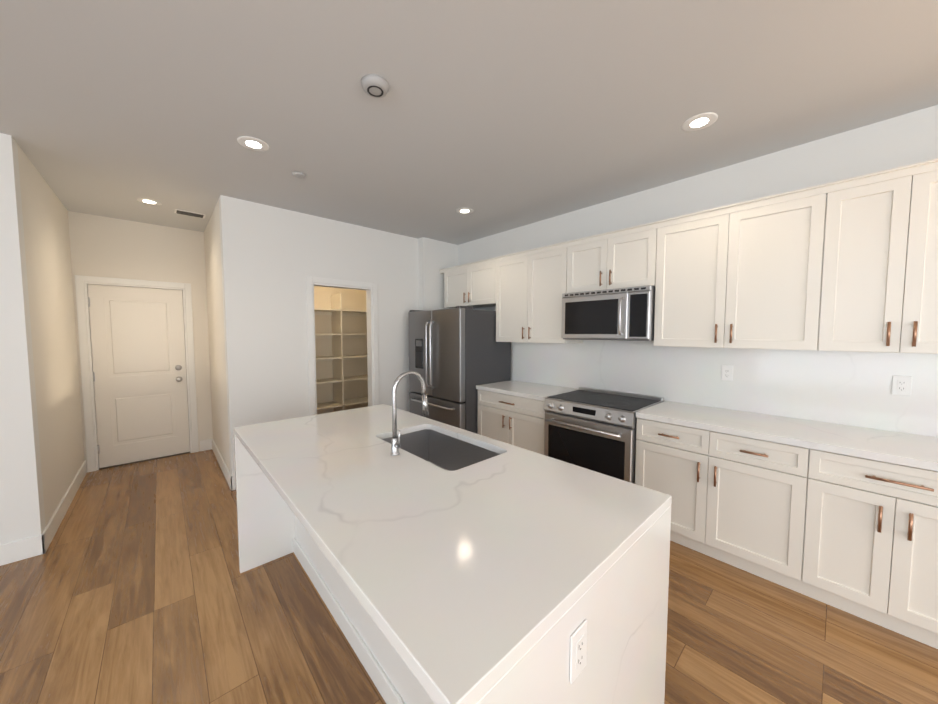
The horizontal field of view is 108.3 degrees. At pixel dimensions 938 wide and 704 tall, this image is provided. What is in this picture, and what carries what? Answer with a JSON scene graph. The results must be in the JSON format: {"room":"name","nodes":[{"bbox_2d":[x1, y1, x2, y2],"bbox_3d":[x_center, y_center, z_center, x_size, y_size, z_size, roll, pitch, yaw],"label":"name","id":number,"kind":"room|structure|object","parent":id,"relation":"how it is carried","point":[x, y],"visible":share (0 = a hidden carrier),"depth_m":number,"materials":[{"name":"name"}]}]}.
{"room":"kitchen","nodes":[
{"label":"kitchen","id":0,"kind":"room"},
{"bbox_2d":[0,133,47,544],"bbox_3d":[-4.472,0.078,0.859,4.170,2.740,0.120,-3,4,-42],"label":"wall","id":1,"kind":"structure","parent":0,"point":[23,479],"depth_m":2.20,"materials":[{"name":"white paint"}]},
{"bbox_2d":[0,532,47,565],"bbox_3d":[-4.410,1.380,0.900,4.154,0.135,0.014,-3,4,-42],"label":"baseboard","id":2,"kind":"structure","parent":1,"relation":"attached to","point":[21,549],"depth_m":2.23,"materials":[{"name":"white paint"}]},
{"bbox_2d":[20,148,87,521],"bbox_3d":[-3.617,-0.042,2.944,0.150,2.740,1.790,-3,4,-42],"label":"wall","id":3,"kind":"structure","parent":0,"point":[51,227],"depth_m":2.83,"materials":[{"name":"white paint"}]},
{"bbox_2d":[43,460,86,546],"bbox_3d":[-3.497,1.261,2.966,0.014,0.135,1.790,-3,4,-42],"label":"baseboard","id":4,"kind":"structure","parent":3,"relation":"attached to","point":[56,519],"depth_m":2.78,"materials":[{"name":"white paint"}]},
{"bbox_2d":[76,212,211,450],"bbox_3d":[-3.685,-0.104,4.011,1.190,2.740,0.120,-3,4,-42],"label":"wall","id":5,"kind":"structure","parent":0,"point":[109,247],"depth_m":3.94,"materials":[{"name":"white paint"}]},
{"bbox_2d":[75,275,198,471],"bbox_3d":[-3.783,0.225,3.929,0.934,2.092,0.136,-3,4,-42],"label":"door frame","id":6,"kind":"structure","parent":5,"relation":"attached to","point":[85,349],"depth_m":3.65,"materials":[{"name":"white paint"}]},
{"bbox_2d":[88,284,189,469],"bbox_3d":[-3.770,0.268,3.914,0.775,2.009,0.140,-3,4,-42],"label":"hall door","id":7,"kind":"structure","parent":5,"relation":"in","point":[139,364],"depth_m":3.89,"materials":[{"name":"white paint"}]},
{"bbox_2d":[204,197,247,475],"bbox_3d":[-2.658,-0.085,3.683,0.124,2.740,1.110,-3,4,-42],"label":"wall","id":8,"kind":"structure","parent":0,"point":[222,231],"depth_m":3.23,"materials":[{"name":"white paint"}]},
{"bbox_2d":[211,439,233,490],"bbox_3d":[-2.772,1.214,3.781,0.014,0.135,1.564,-3,4,-42],"label":"baseboard","id":9,"kind":"structure","parent":8,"relation":"attached to","point":[229,478],"depth_m":3.56,"materials":[{"name":"white paint"}]},
{"bbox_2d":[240,229,367,424],"bbox_3d":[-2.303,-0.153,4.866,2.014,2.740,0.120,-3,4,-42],"label":"wall","id":10,"kind":"structure","parent":0,"point":[244,269],"depth_m":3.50,"materials":[{"name":"white paint"}]},
{"bbox_2d":[368,237,415,411],"bbox_3d":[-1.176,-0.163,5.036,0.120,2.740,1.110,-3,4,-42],"label":"wall","id":11,"kind":"structure","parent":0,"point":[392,266],"depth_m":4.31,"materials":[{"name":"white paint"}]},
{"bbox_2d":[306,276,378,415],"bbox_3d":[-1.461,0.224,3.952,0.814,2.092,0.136,-3,4,-42],"label":"door frame","id":12,"kind":"structure","parent":11,"relation":"attached to","point":[371,288],"depth_m":3.95,"materials":[{"name":"white paint"}]},
{"bbox_2d":[0,449,937,703],"bbox_3d":[-0.724,1.569,-0.319,8.240,0.100,10.640,-3,4,-42],"label":"floor","id":13,"kind":"structure","parent":0,"point":[132,585],"depth_m":1.72,"materials":[{"name":"brown wood"}]},
{"bbox_2d":[314,293,367,411],"bbox_3d":[-2.182,0.203,4.668,1.879,2.050,0.360,-3,4,-42],"label":"pantry shelving","id":14,"kind":"object","parent":13,"relation":"on","point":[336,312],"visible":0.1,"depth_m":4.90,"materials":[{"name":"beige wood"}]},
{"bbox_2d":[234,371,671,703],"bbox_3d":[-0.322,0.746,1.694,1.120,1.310,2.105,-3,4,-42],"label":"kitchen island","id":15,"kind":"object","parent":13,"relation":"on","point":[442,563],"visible":1,"depth_m":1.06,"materials":[{"name":"stone"}]},
{"bbox_2d":[390,371,428,455],"bbox_3d":[-0.276,0.290,1.654,0.218,0.396,0.093,-3,4,-42],"label":"faucet","id":16,"kind":"object","parent":15,"relation":"on","point":[395,443],"depth_m":1.61,"materials":[{"name":"silver metal"}]},
{"bbox_2d":[382,429,499,470],"bbox_3d":[-0.170,0.624,1.803,0.432,0.219,0.742,-3,4,-42],"label":"sink","id":17,"kind":"object","parent":15,"relation":"in","point":[448,451],"depth_m":2.06,"materials":[{"name":"silver metal"}]},
{"bbox_2d":[569,619,586,683],"bbox_3d":[0.255,0.693,0.784,0.070,0.114,0.008,-3,4,-42],"label":"outlet","id":18,"kind":"object","parent":15,"relation":"attached to","point":[578,647],"visible":1,"depth_m":0.78,"materials":[{"name":"white plastic"}]},
{"bbox_2d":[408,306,510,433],"bbox_3d":[-0.149,0.367,4.208,0.889,1.777,1.000,-3,4,-42],"label":"refrigerator","id":19,"kind":"object","parent":13,"relation":"on","point":[457,354],"visible":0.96,"depth_m":3.80,"materials":[{"name":"grey metal"}]},
{"bbox_2d":[476,388,546,454],"bbox_3d":[0.623,0.851,3.640,0.616,0.875,0.900,-3,4,-42],"label":"base cabinet","id":20,"kind":"object","parent":13,"relation":"on","point":[517,421],"depth_m":3.38,"materials":[{"name":"white paint"}]},
{"bbox_2d":[476,380,578,399],"bbox_3d":[0.617,0.395,3.606,0.635,0.040,0.914,-3,4,-42],"label":"countertop","id":21,"kind":"structure","parent":20,"relation":"on","point":[525,388],"depth_m":3.52,"materials":[{"name":"white stone"}]},
{"bbox_2d":[543,387,663,483],"bbox_3d":[1.143,0.856,2.963,0.707,0.945,0.774,-3,4,-42],"label":"range","id":22,"kind":"object","parent":13,"relation":"on","point":[593,429],"visible":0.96,"depth_m":2.74,"materials":[{"name":"silver metal"}]},
{"bbox_2d":[635,420,803,590],"bbox_3d":[1.763,0.923,2.395,0.616,0.875,0.900,-3,4,-42],"label":"base cabinet","id":23,"kind":"object","parent":13,"relation":"on","point":[735,502],"depth_m":2.11,"materials":[{"name":"white paint"}]},
{"bbox_2d":[796,448,937,648],"bbox_3d":[2.269,0.955,1.842,0.616,0.875,0.601,-3,4,-42],"label":"base cabinet","id":24,"kind":"object","parent":13,"relation":"on","point":[813,474],"depth_m":1.69,"materials":[{"name":"white paint"}]},
{"bbox_2d":[636,400,937,471],"bbox_3d":[2.269,0.499,1.801,0.635,0.040,2.419,-3,4,-42],"label":"countertop","id":25,"kind":"structure","parent":24,"relation":"on","point":[906,449],"depth_m":1.98,"materials":[{"name":"white stone"}]},
{"bbox_2d":[0,0,937,244],"bbox_3d":[-0.724,-1.267,-0.483,8.240,0.100,10.640,-3,4,-42],"label":"ceiling","id":26,"kind":"structure","parent":0,"point":[498,116],"depth_m":1.79,"materials":[{"name":"grey paint"}]},
{"bbox_2d":[136,198,161,204],"bbox_3d":[-3.042,-1.429,3.221,0.180,0.004,0.180,-3,4,-42],"label":"recessed light","id":27,"kind":"object","parent":26,"relation":"in","point":[149,201],"visible":1,"depth_m":3.21,"materials":[{"name":"white plastic"}]},
{"bbox_2d":[174,209,205,217],"bbox_3d":[-2.921,-1.446,3.548,0.250,0.008,0.150,-3,4,-42],"label":"ceiling vent","id":28,"kind":"object","parent":26,"relation":"in","point":[188,213],"visible":0.98,"depth_m":3.53,"materials":[{"name":"white plastic"}]},
{"bbox_2d":[237,136,268,150],"bbox_3d":[-1.423,-1.372,2.237,0.180,0.004,0.180,-3,4,-42],"label":"recessed light","id":29,"kind":"object","parent":26,"relation":"in","point":[252,143],"visible":1,"depth_m":2.23,"materials":[{"name":"white plastic"}]},
{"bbox_2d":[292,171,304,178],"bbox_3d":[-1.340,-1.389,2.664,0.090,0.020,0.090,-3,4,-42],"label":"detector","id":30,"kind":"object","parent":26,"relation":"attached to","point":[300,175],"visible":1,"depth_m":2.64,"materials":[{"name":"grey plastic"}]},
{"bbox_2d":[361,74,388,97],"bbox_3d":[-0.470,-1.325,1.700,0.136,0.034,0.136,-3,4,-42],"label":"smoke detector","id":31,"kind":"object","parent":26,"relation":"attached to","point":[375,86],"visible":1,"depth_m":1.67,"materials":[{"name":"grey plastic"}]},
{"bbox_2d":[456,208,472,213],"bbox_3d":[-0.043,-1.443,3.468,0.180,0.004,0.180,-3,4,-42],"label":"recessed light","id":32,"kind":"object","parent":26,"relation":"in","point":[464,210],"visible":1,"depth_m":3.45,"materials":[{"name":"white plastic"}]},
{"bbox_2d":[681,112,717,130],"bbox_3d":[1.363,-1.358,2.005,0.180,0.004,0.180,-3,4,-42],"label":"recessed light","id":33,"kind":"object","parent":26,"relation":"in","point":[699,121],"visible":1,"depth_m":2.00,"materials":[{"name":"white plastic"}]},
{"bbox_2d":[452,105,937,379],"bbox_3d":[2.833,0.028,1.721,0.120,2.740,8.980,-3,4,-42],"label":"wall","id":34,"kind":"structure","parent":0,"point":[909,138],"depth_m":2.46,"materials":[{"name":"white paint"}]},
{"bbox_2d":[443,258,494,307],"bbox_3d":[0.106,-0.835,4.325,0.326,0.504,0.951,-3,4,-42],"label":"upper cabinet","id":35,"kind":"object","parent":34,"relation":"attached to","point":[472,284],"depth_m":4.18,"materials":[{"name":"white paint"}]},
{"bbox_2d":[495,242,582,343],"bbox_3d":[0.734,-0.576,3.652,0.326,0.944,0.910,-3,4,-42],"label":"upper cabinet","id":36,"kind":"object","parent":34,"relation":"attached to","point":[530,285],"depth_m":3.51,"materials":[{"name":"white paint"}]},
{"bbox_2d":[567,222,658,292],"bbox_3d":[1.304,-0.776,3.015,0.326,0.472,0.780,-3,4,-42],"label":"upper cabinet","id":37,"kind":"object","parent":34,"relation":"attached to","point":[614,259],"depth_m":2.86,"materials":[{"name":"white paint"}]},
{"bbox_2d":[561,285,654,340],"bbox_3d":[1.246,-0.320,2.990,0.450,0.425,0.770,-3,4,-42],"label":"microwave","id":38,"kind":"object","parent":37,"relation":"attached to","point":[627,313],"visible":0.96,"depth_m":2.81,"materials":[{"name":"silver metal"}]},
{"bbox_2d":[721,365,732,380],"bbox_3d":[1.958,0.160,2.570,0.008,0.114,0.070,-3,4,-42],"label":"outlet","id":39,"kind":"object","parent":34,"relation":"attached to","point":[727,373],"visible":1,"depth_m":2.57,"materials":[{"name":"white plastic"}]},
{"bbox_2d":[654,186,822,350],"bbox_3d":[1.870,-0.504,2.410,0.326,0.944,0.899,-3,4,-42],"label":"upper cabinet","id":40,"kind":"object","parent":34,"relation":"attached to","point":[744,275],"depth_m":2.24,"materials":[{"name":"white paint"}]},
{"bbox_2d":[815,158,937,353],"bbox_3d":[2.376,-0.472,1.858,0.326,0.944,0.600,-3,4,-42],"label":"upper cabinet","id":41,"kind":"object","parent":34,"relation":"attached to","point":[850,264],"depth_m":1.81,"materials":[{"name":"white paint"}]},
{"bbox_2d":[891,375,911,395],"bbox_3d":[2.512,0.194,1.966,0.008,0.114,0.070,-3,4,-42],"label":"outlet","id":42,"kind":"object","parent":34,"relation":"attached to","point":[901,385],"visible":1,"depth_m":1.96,"materials":[{"name":"white plastic"}]}
]}

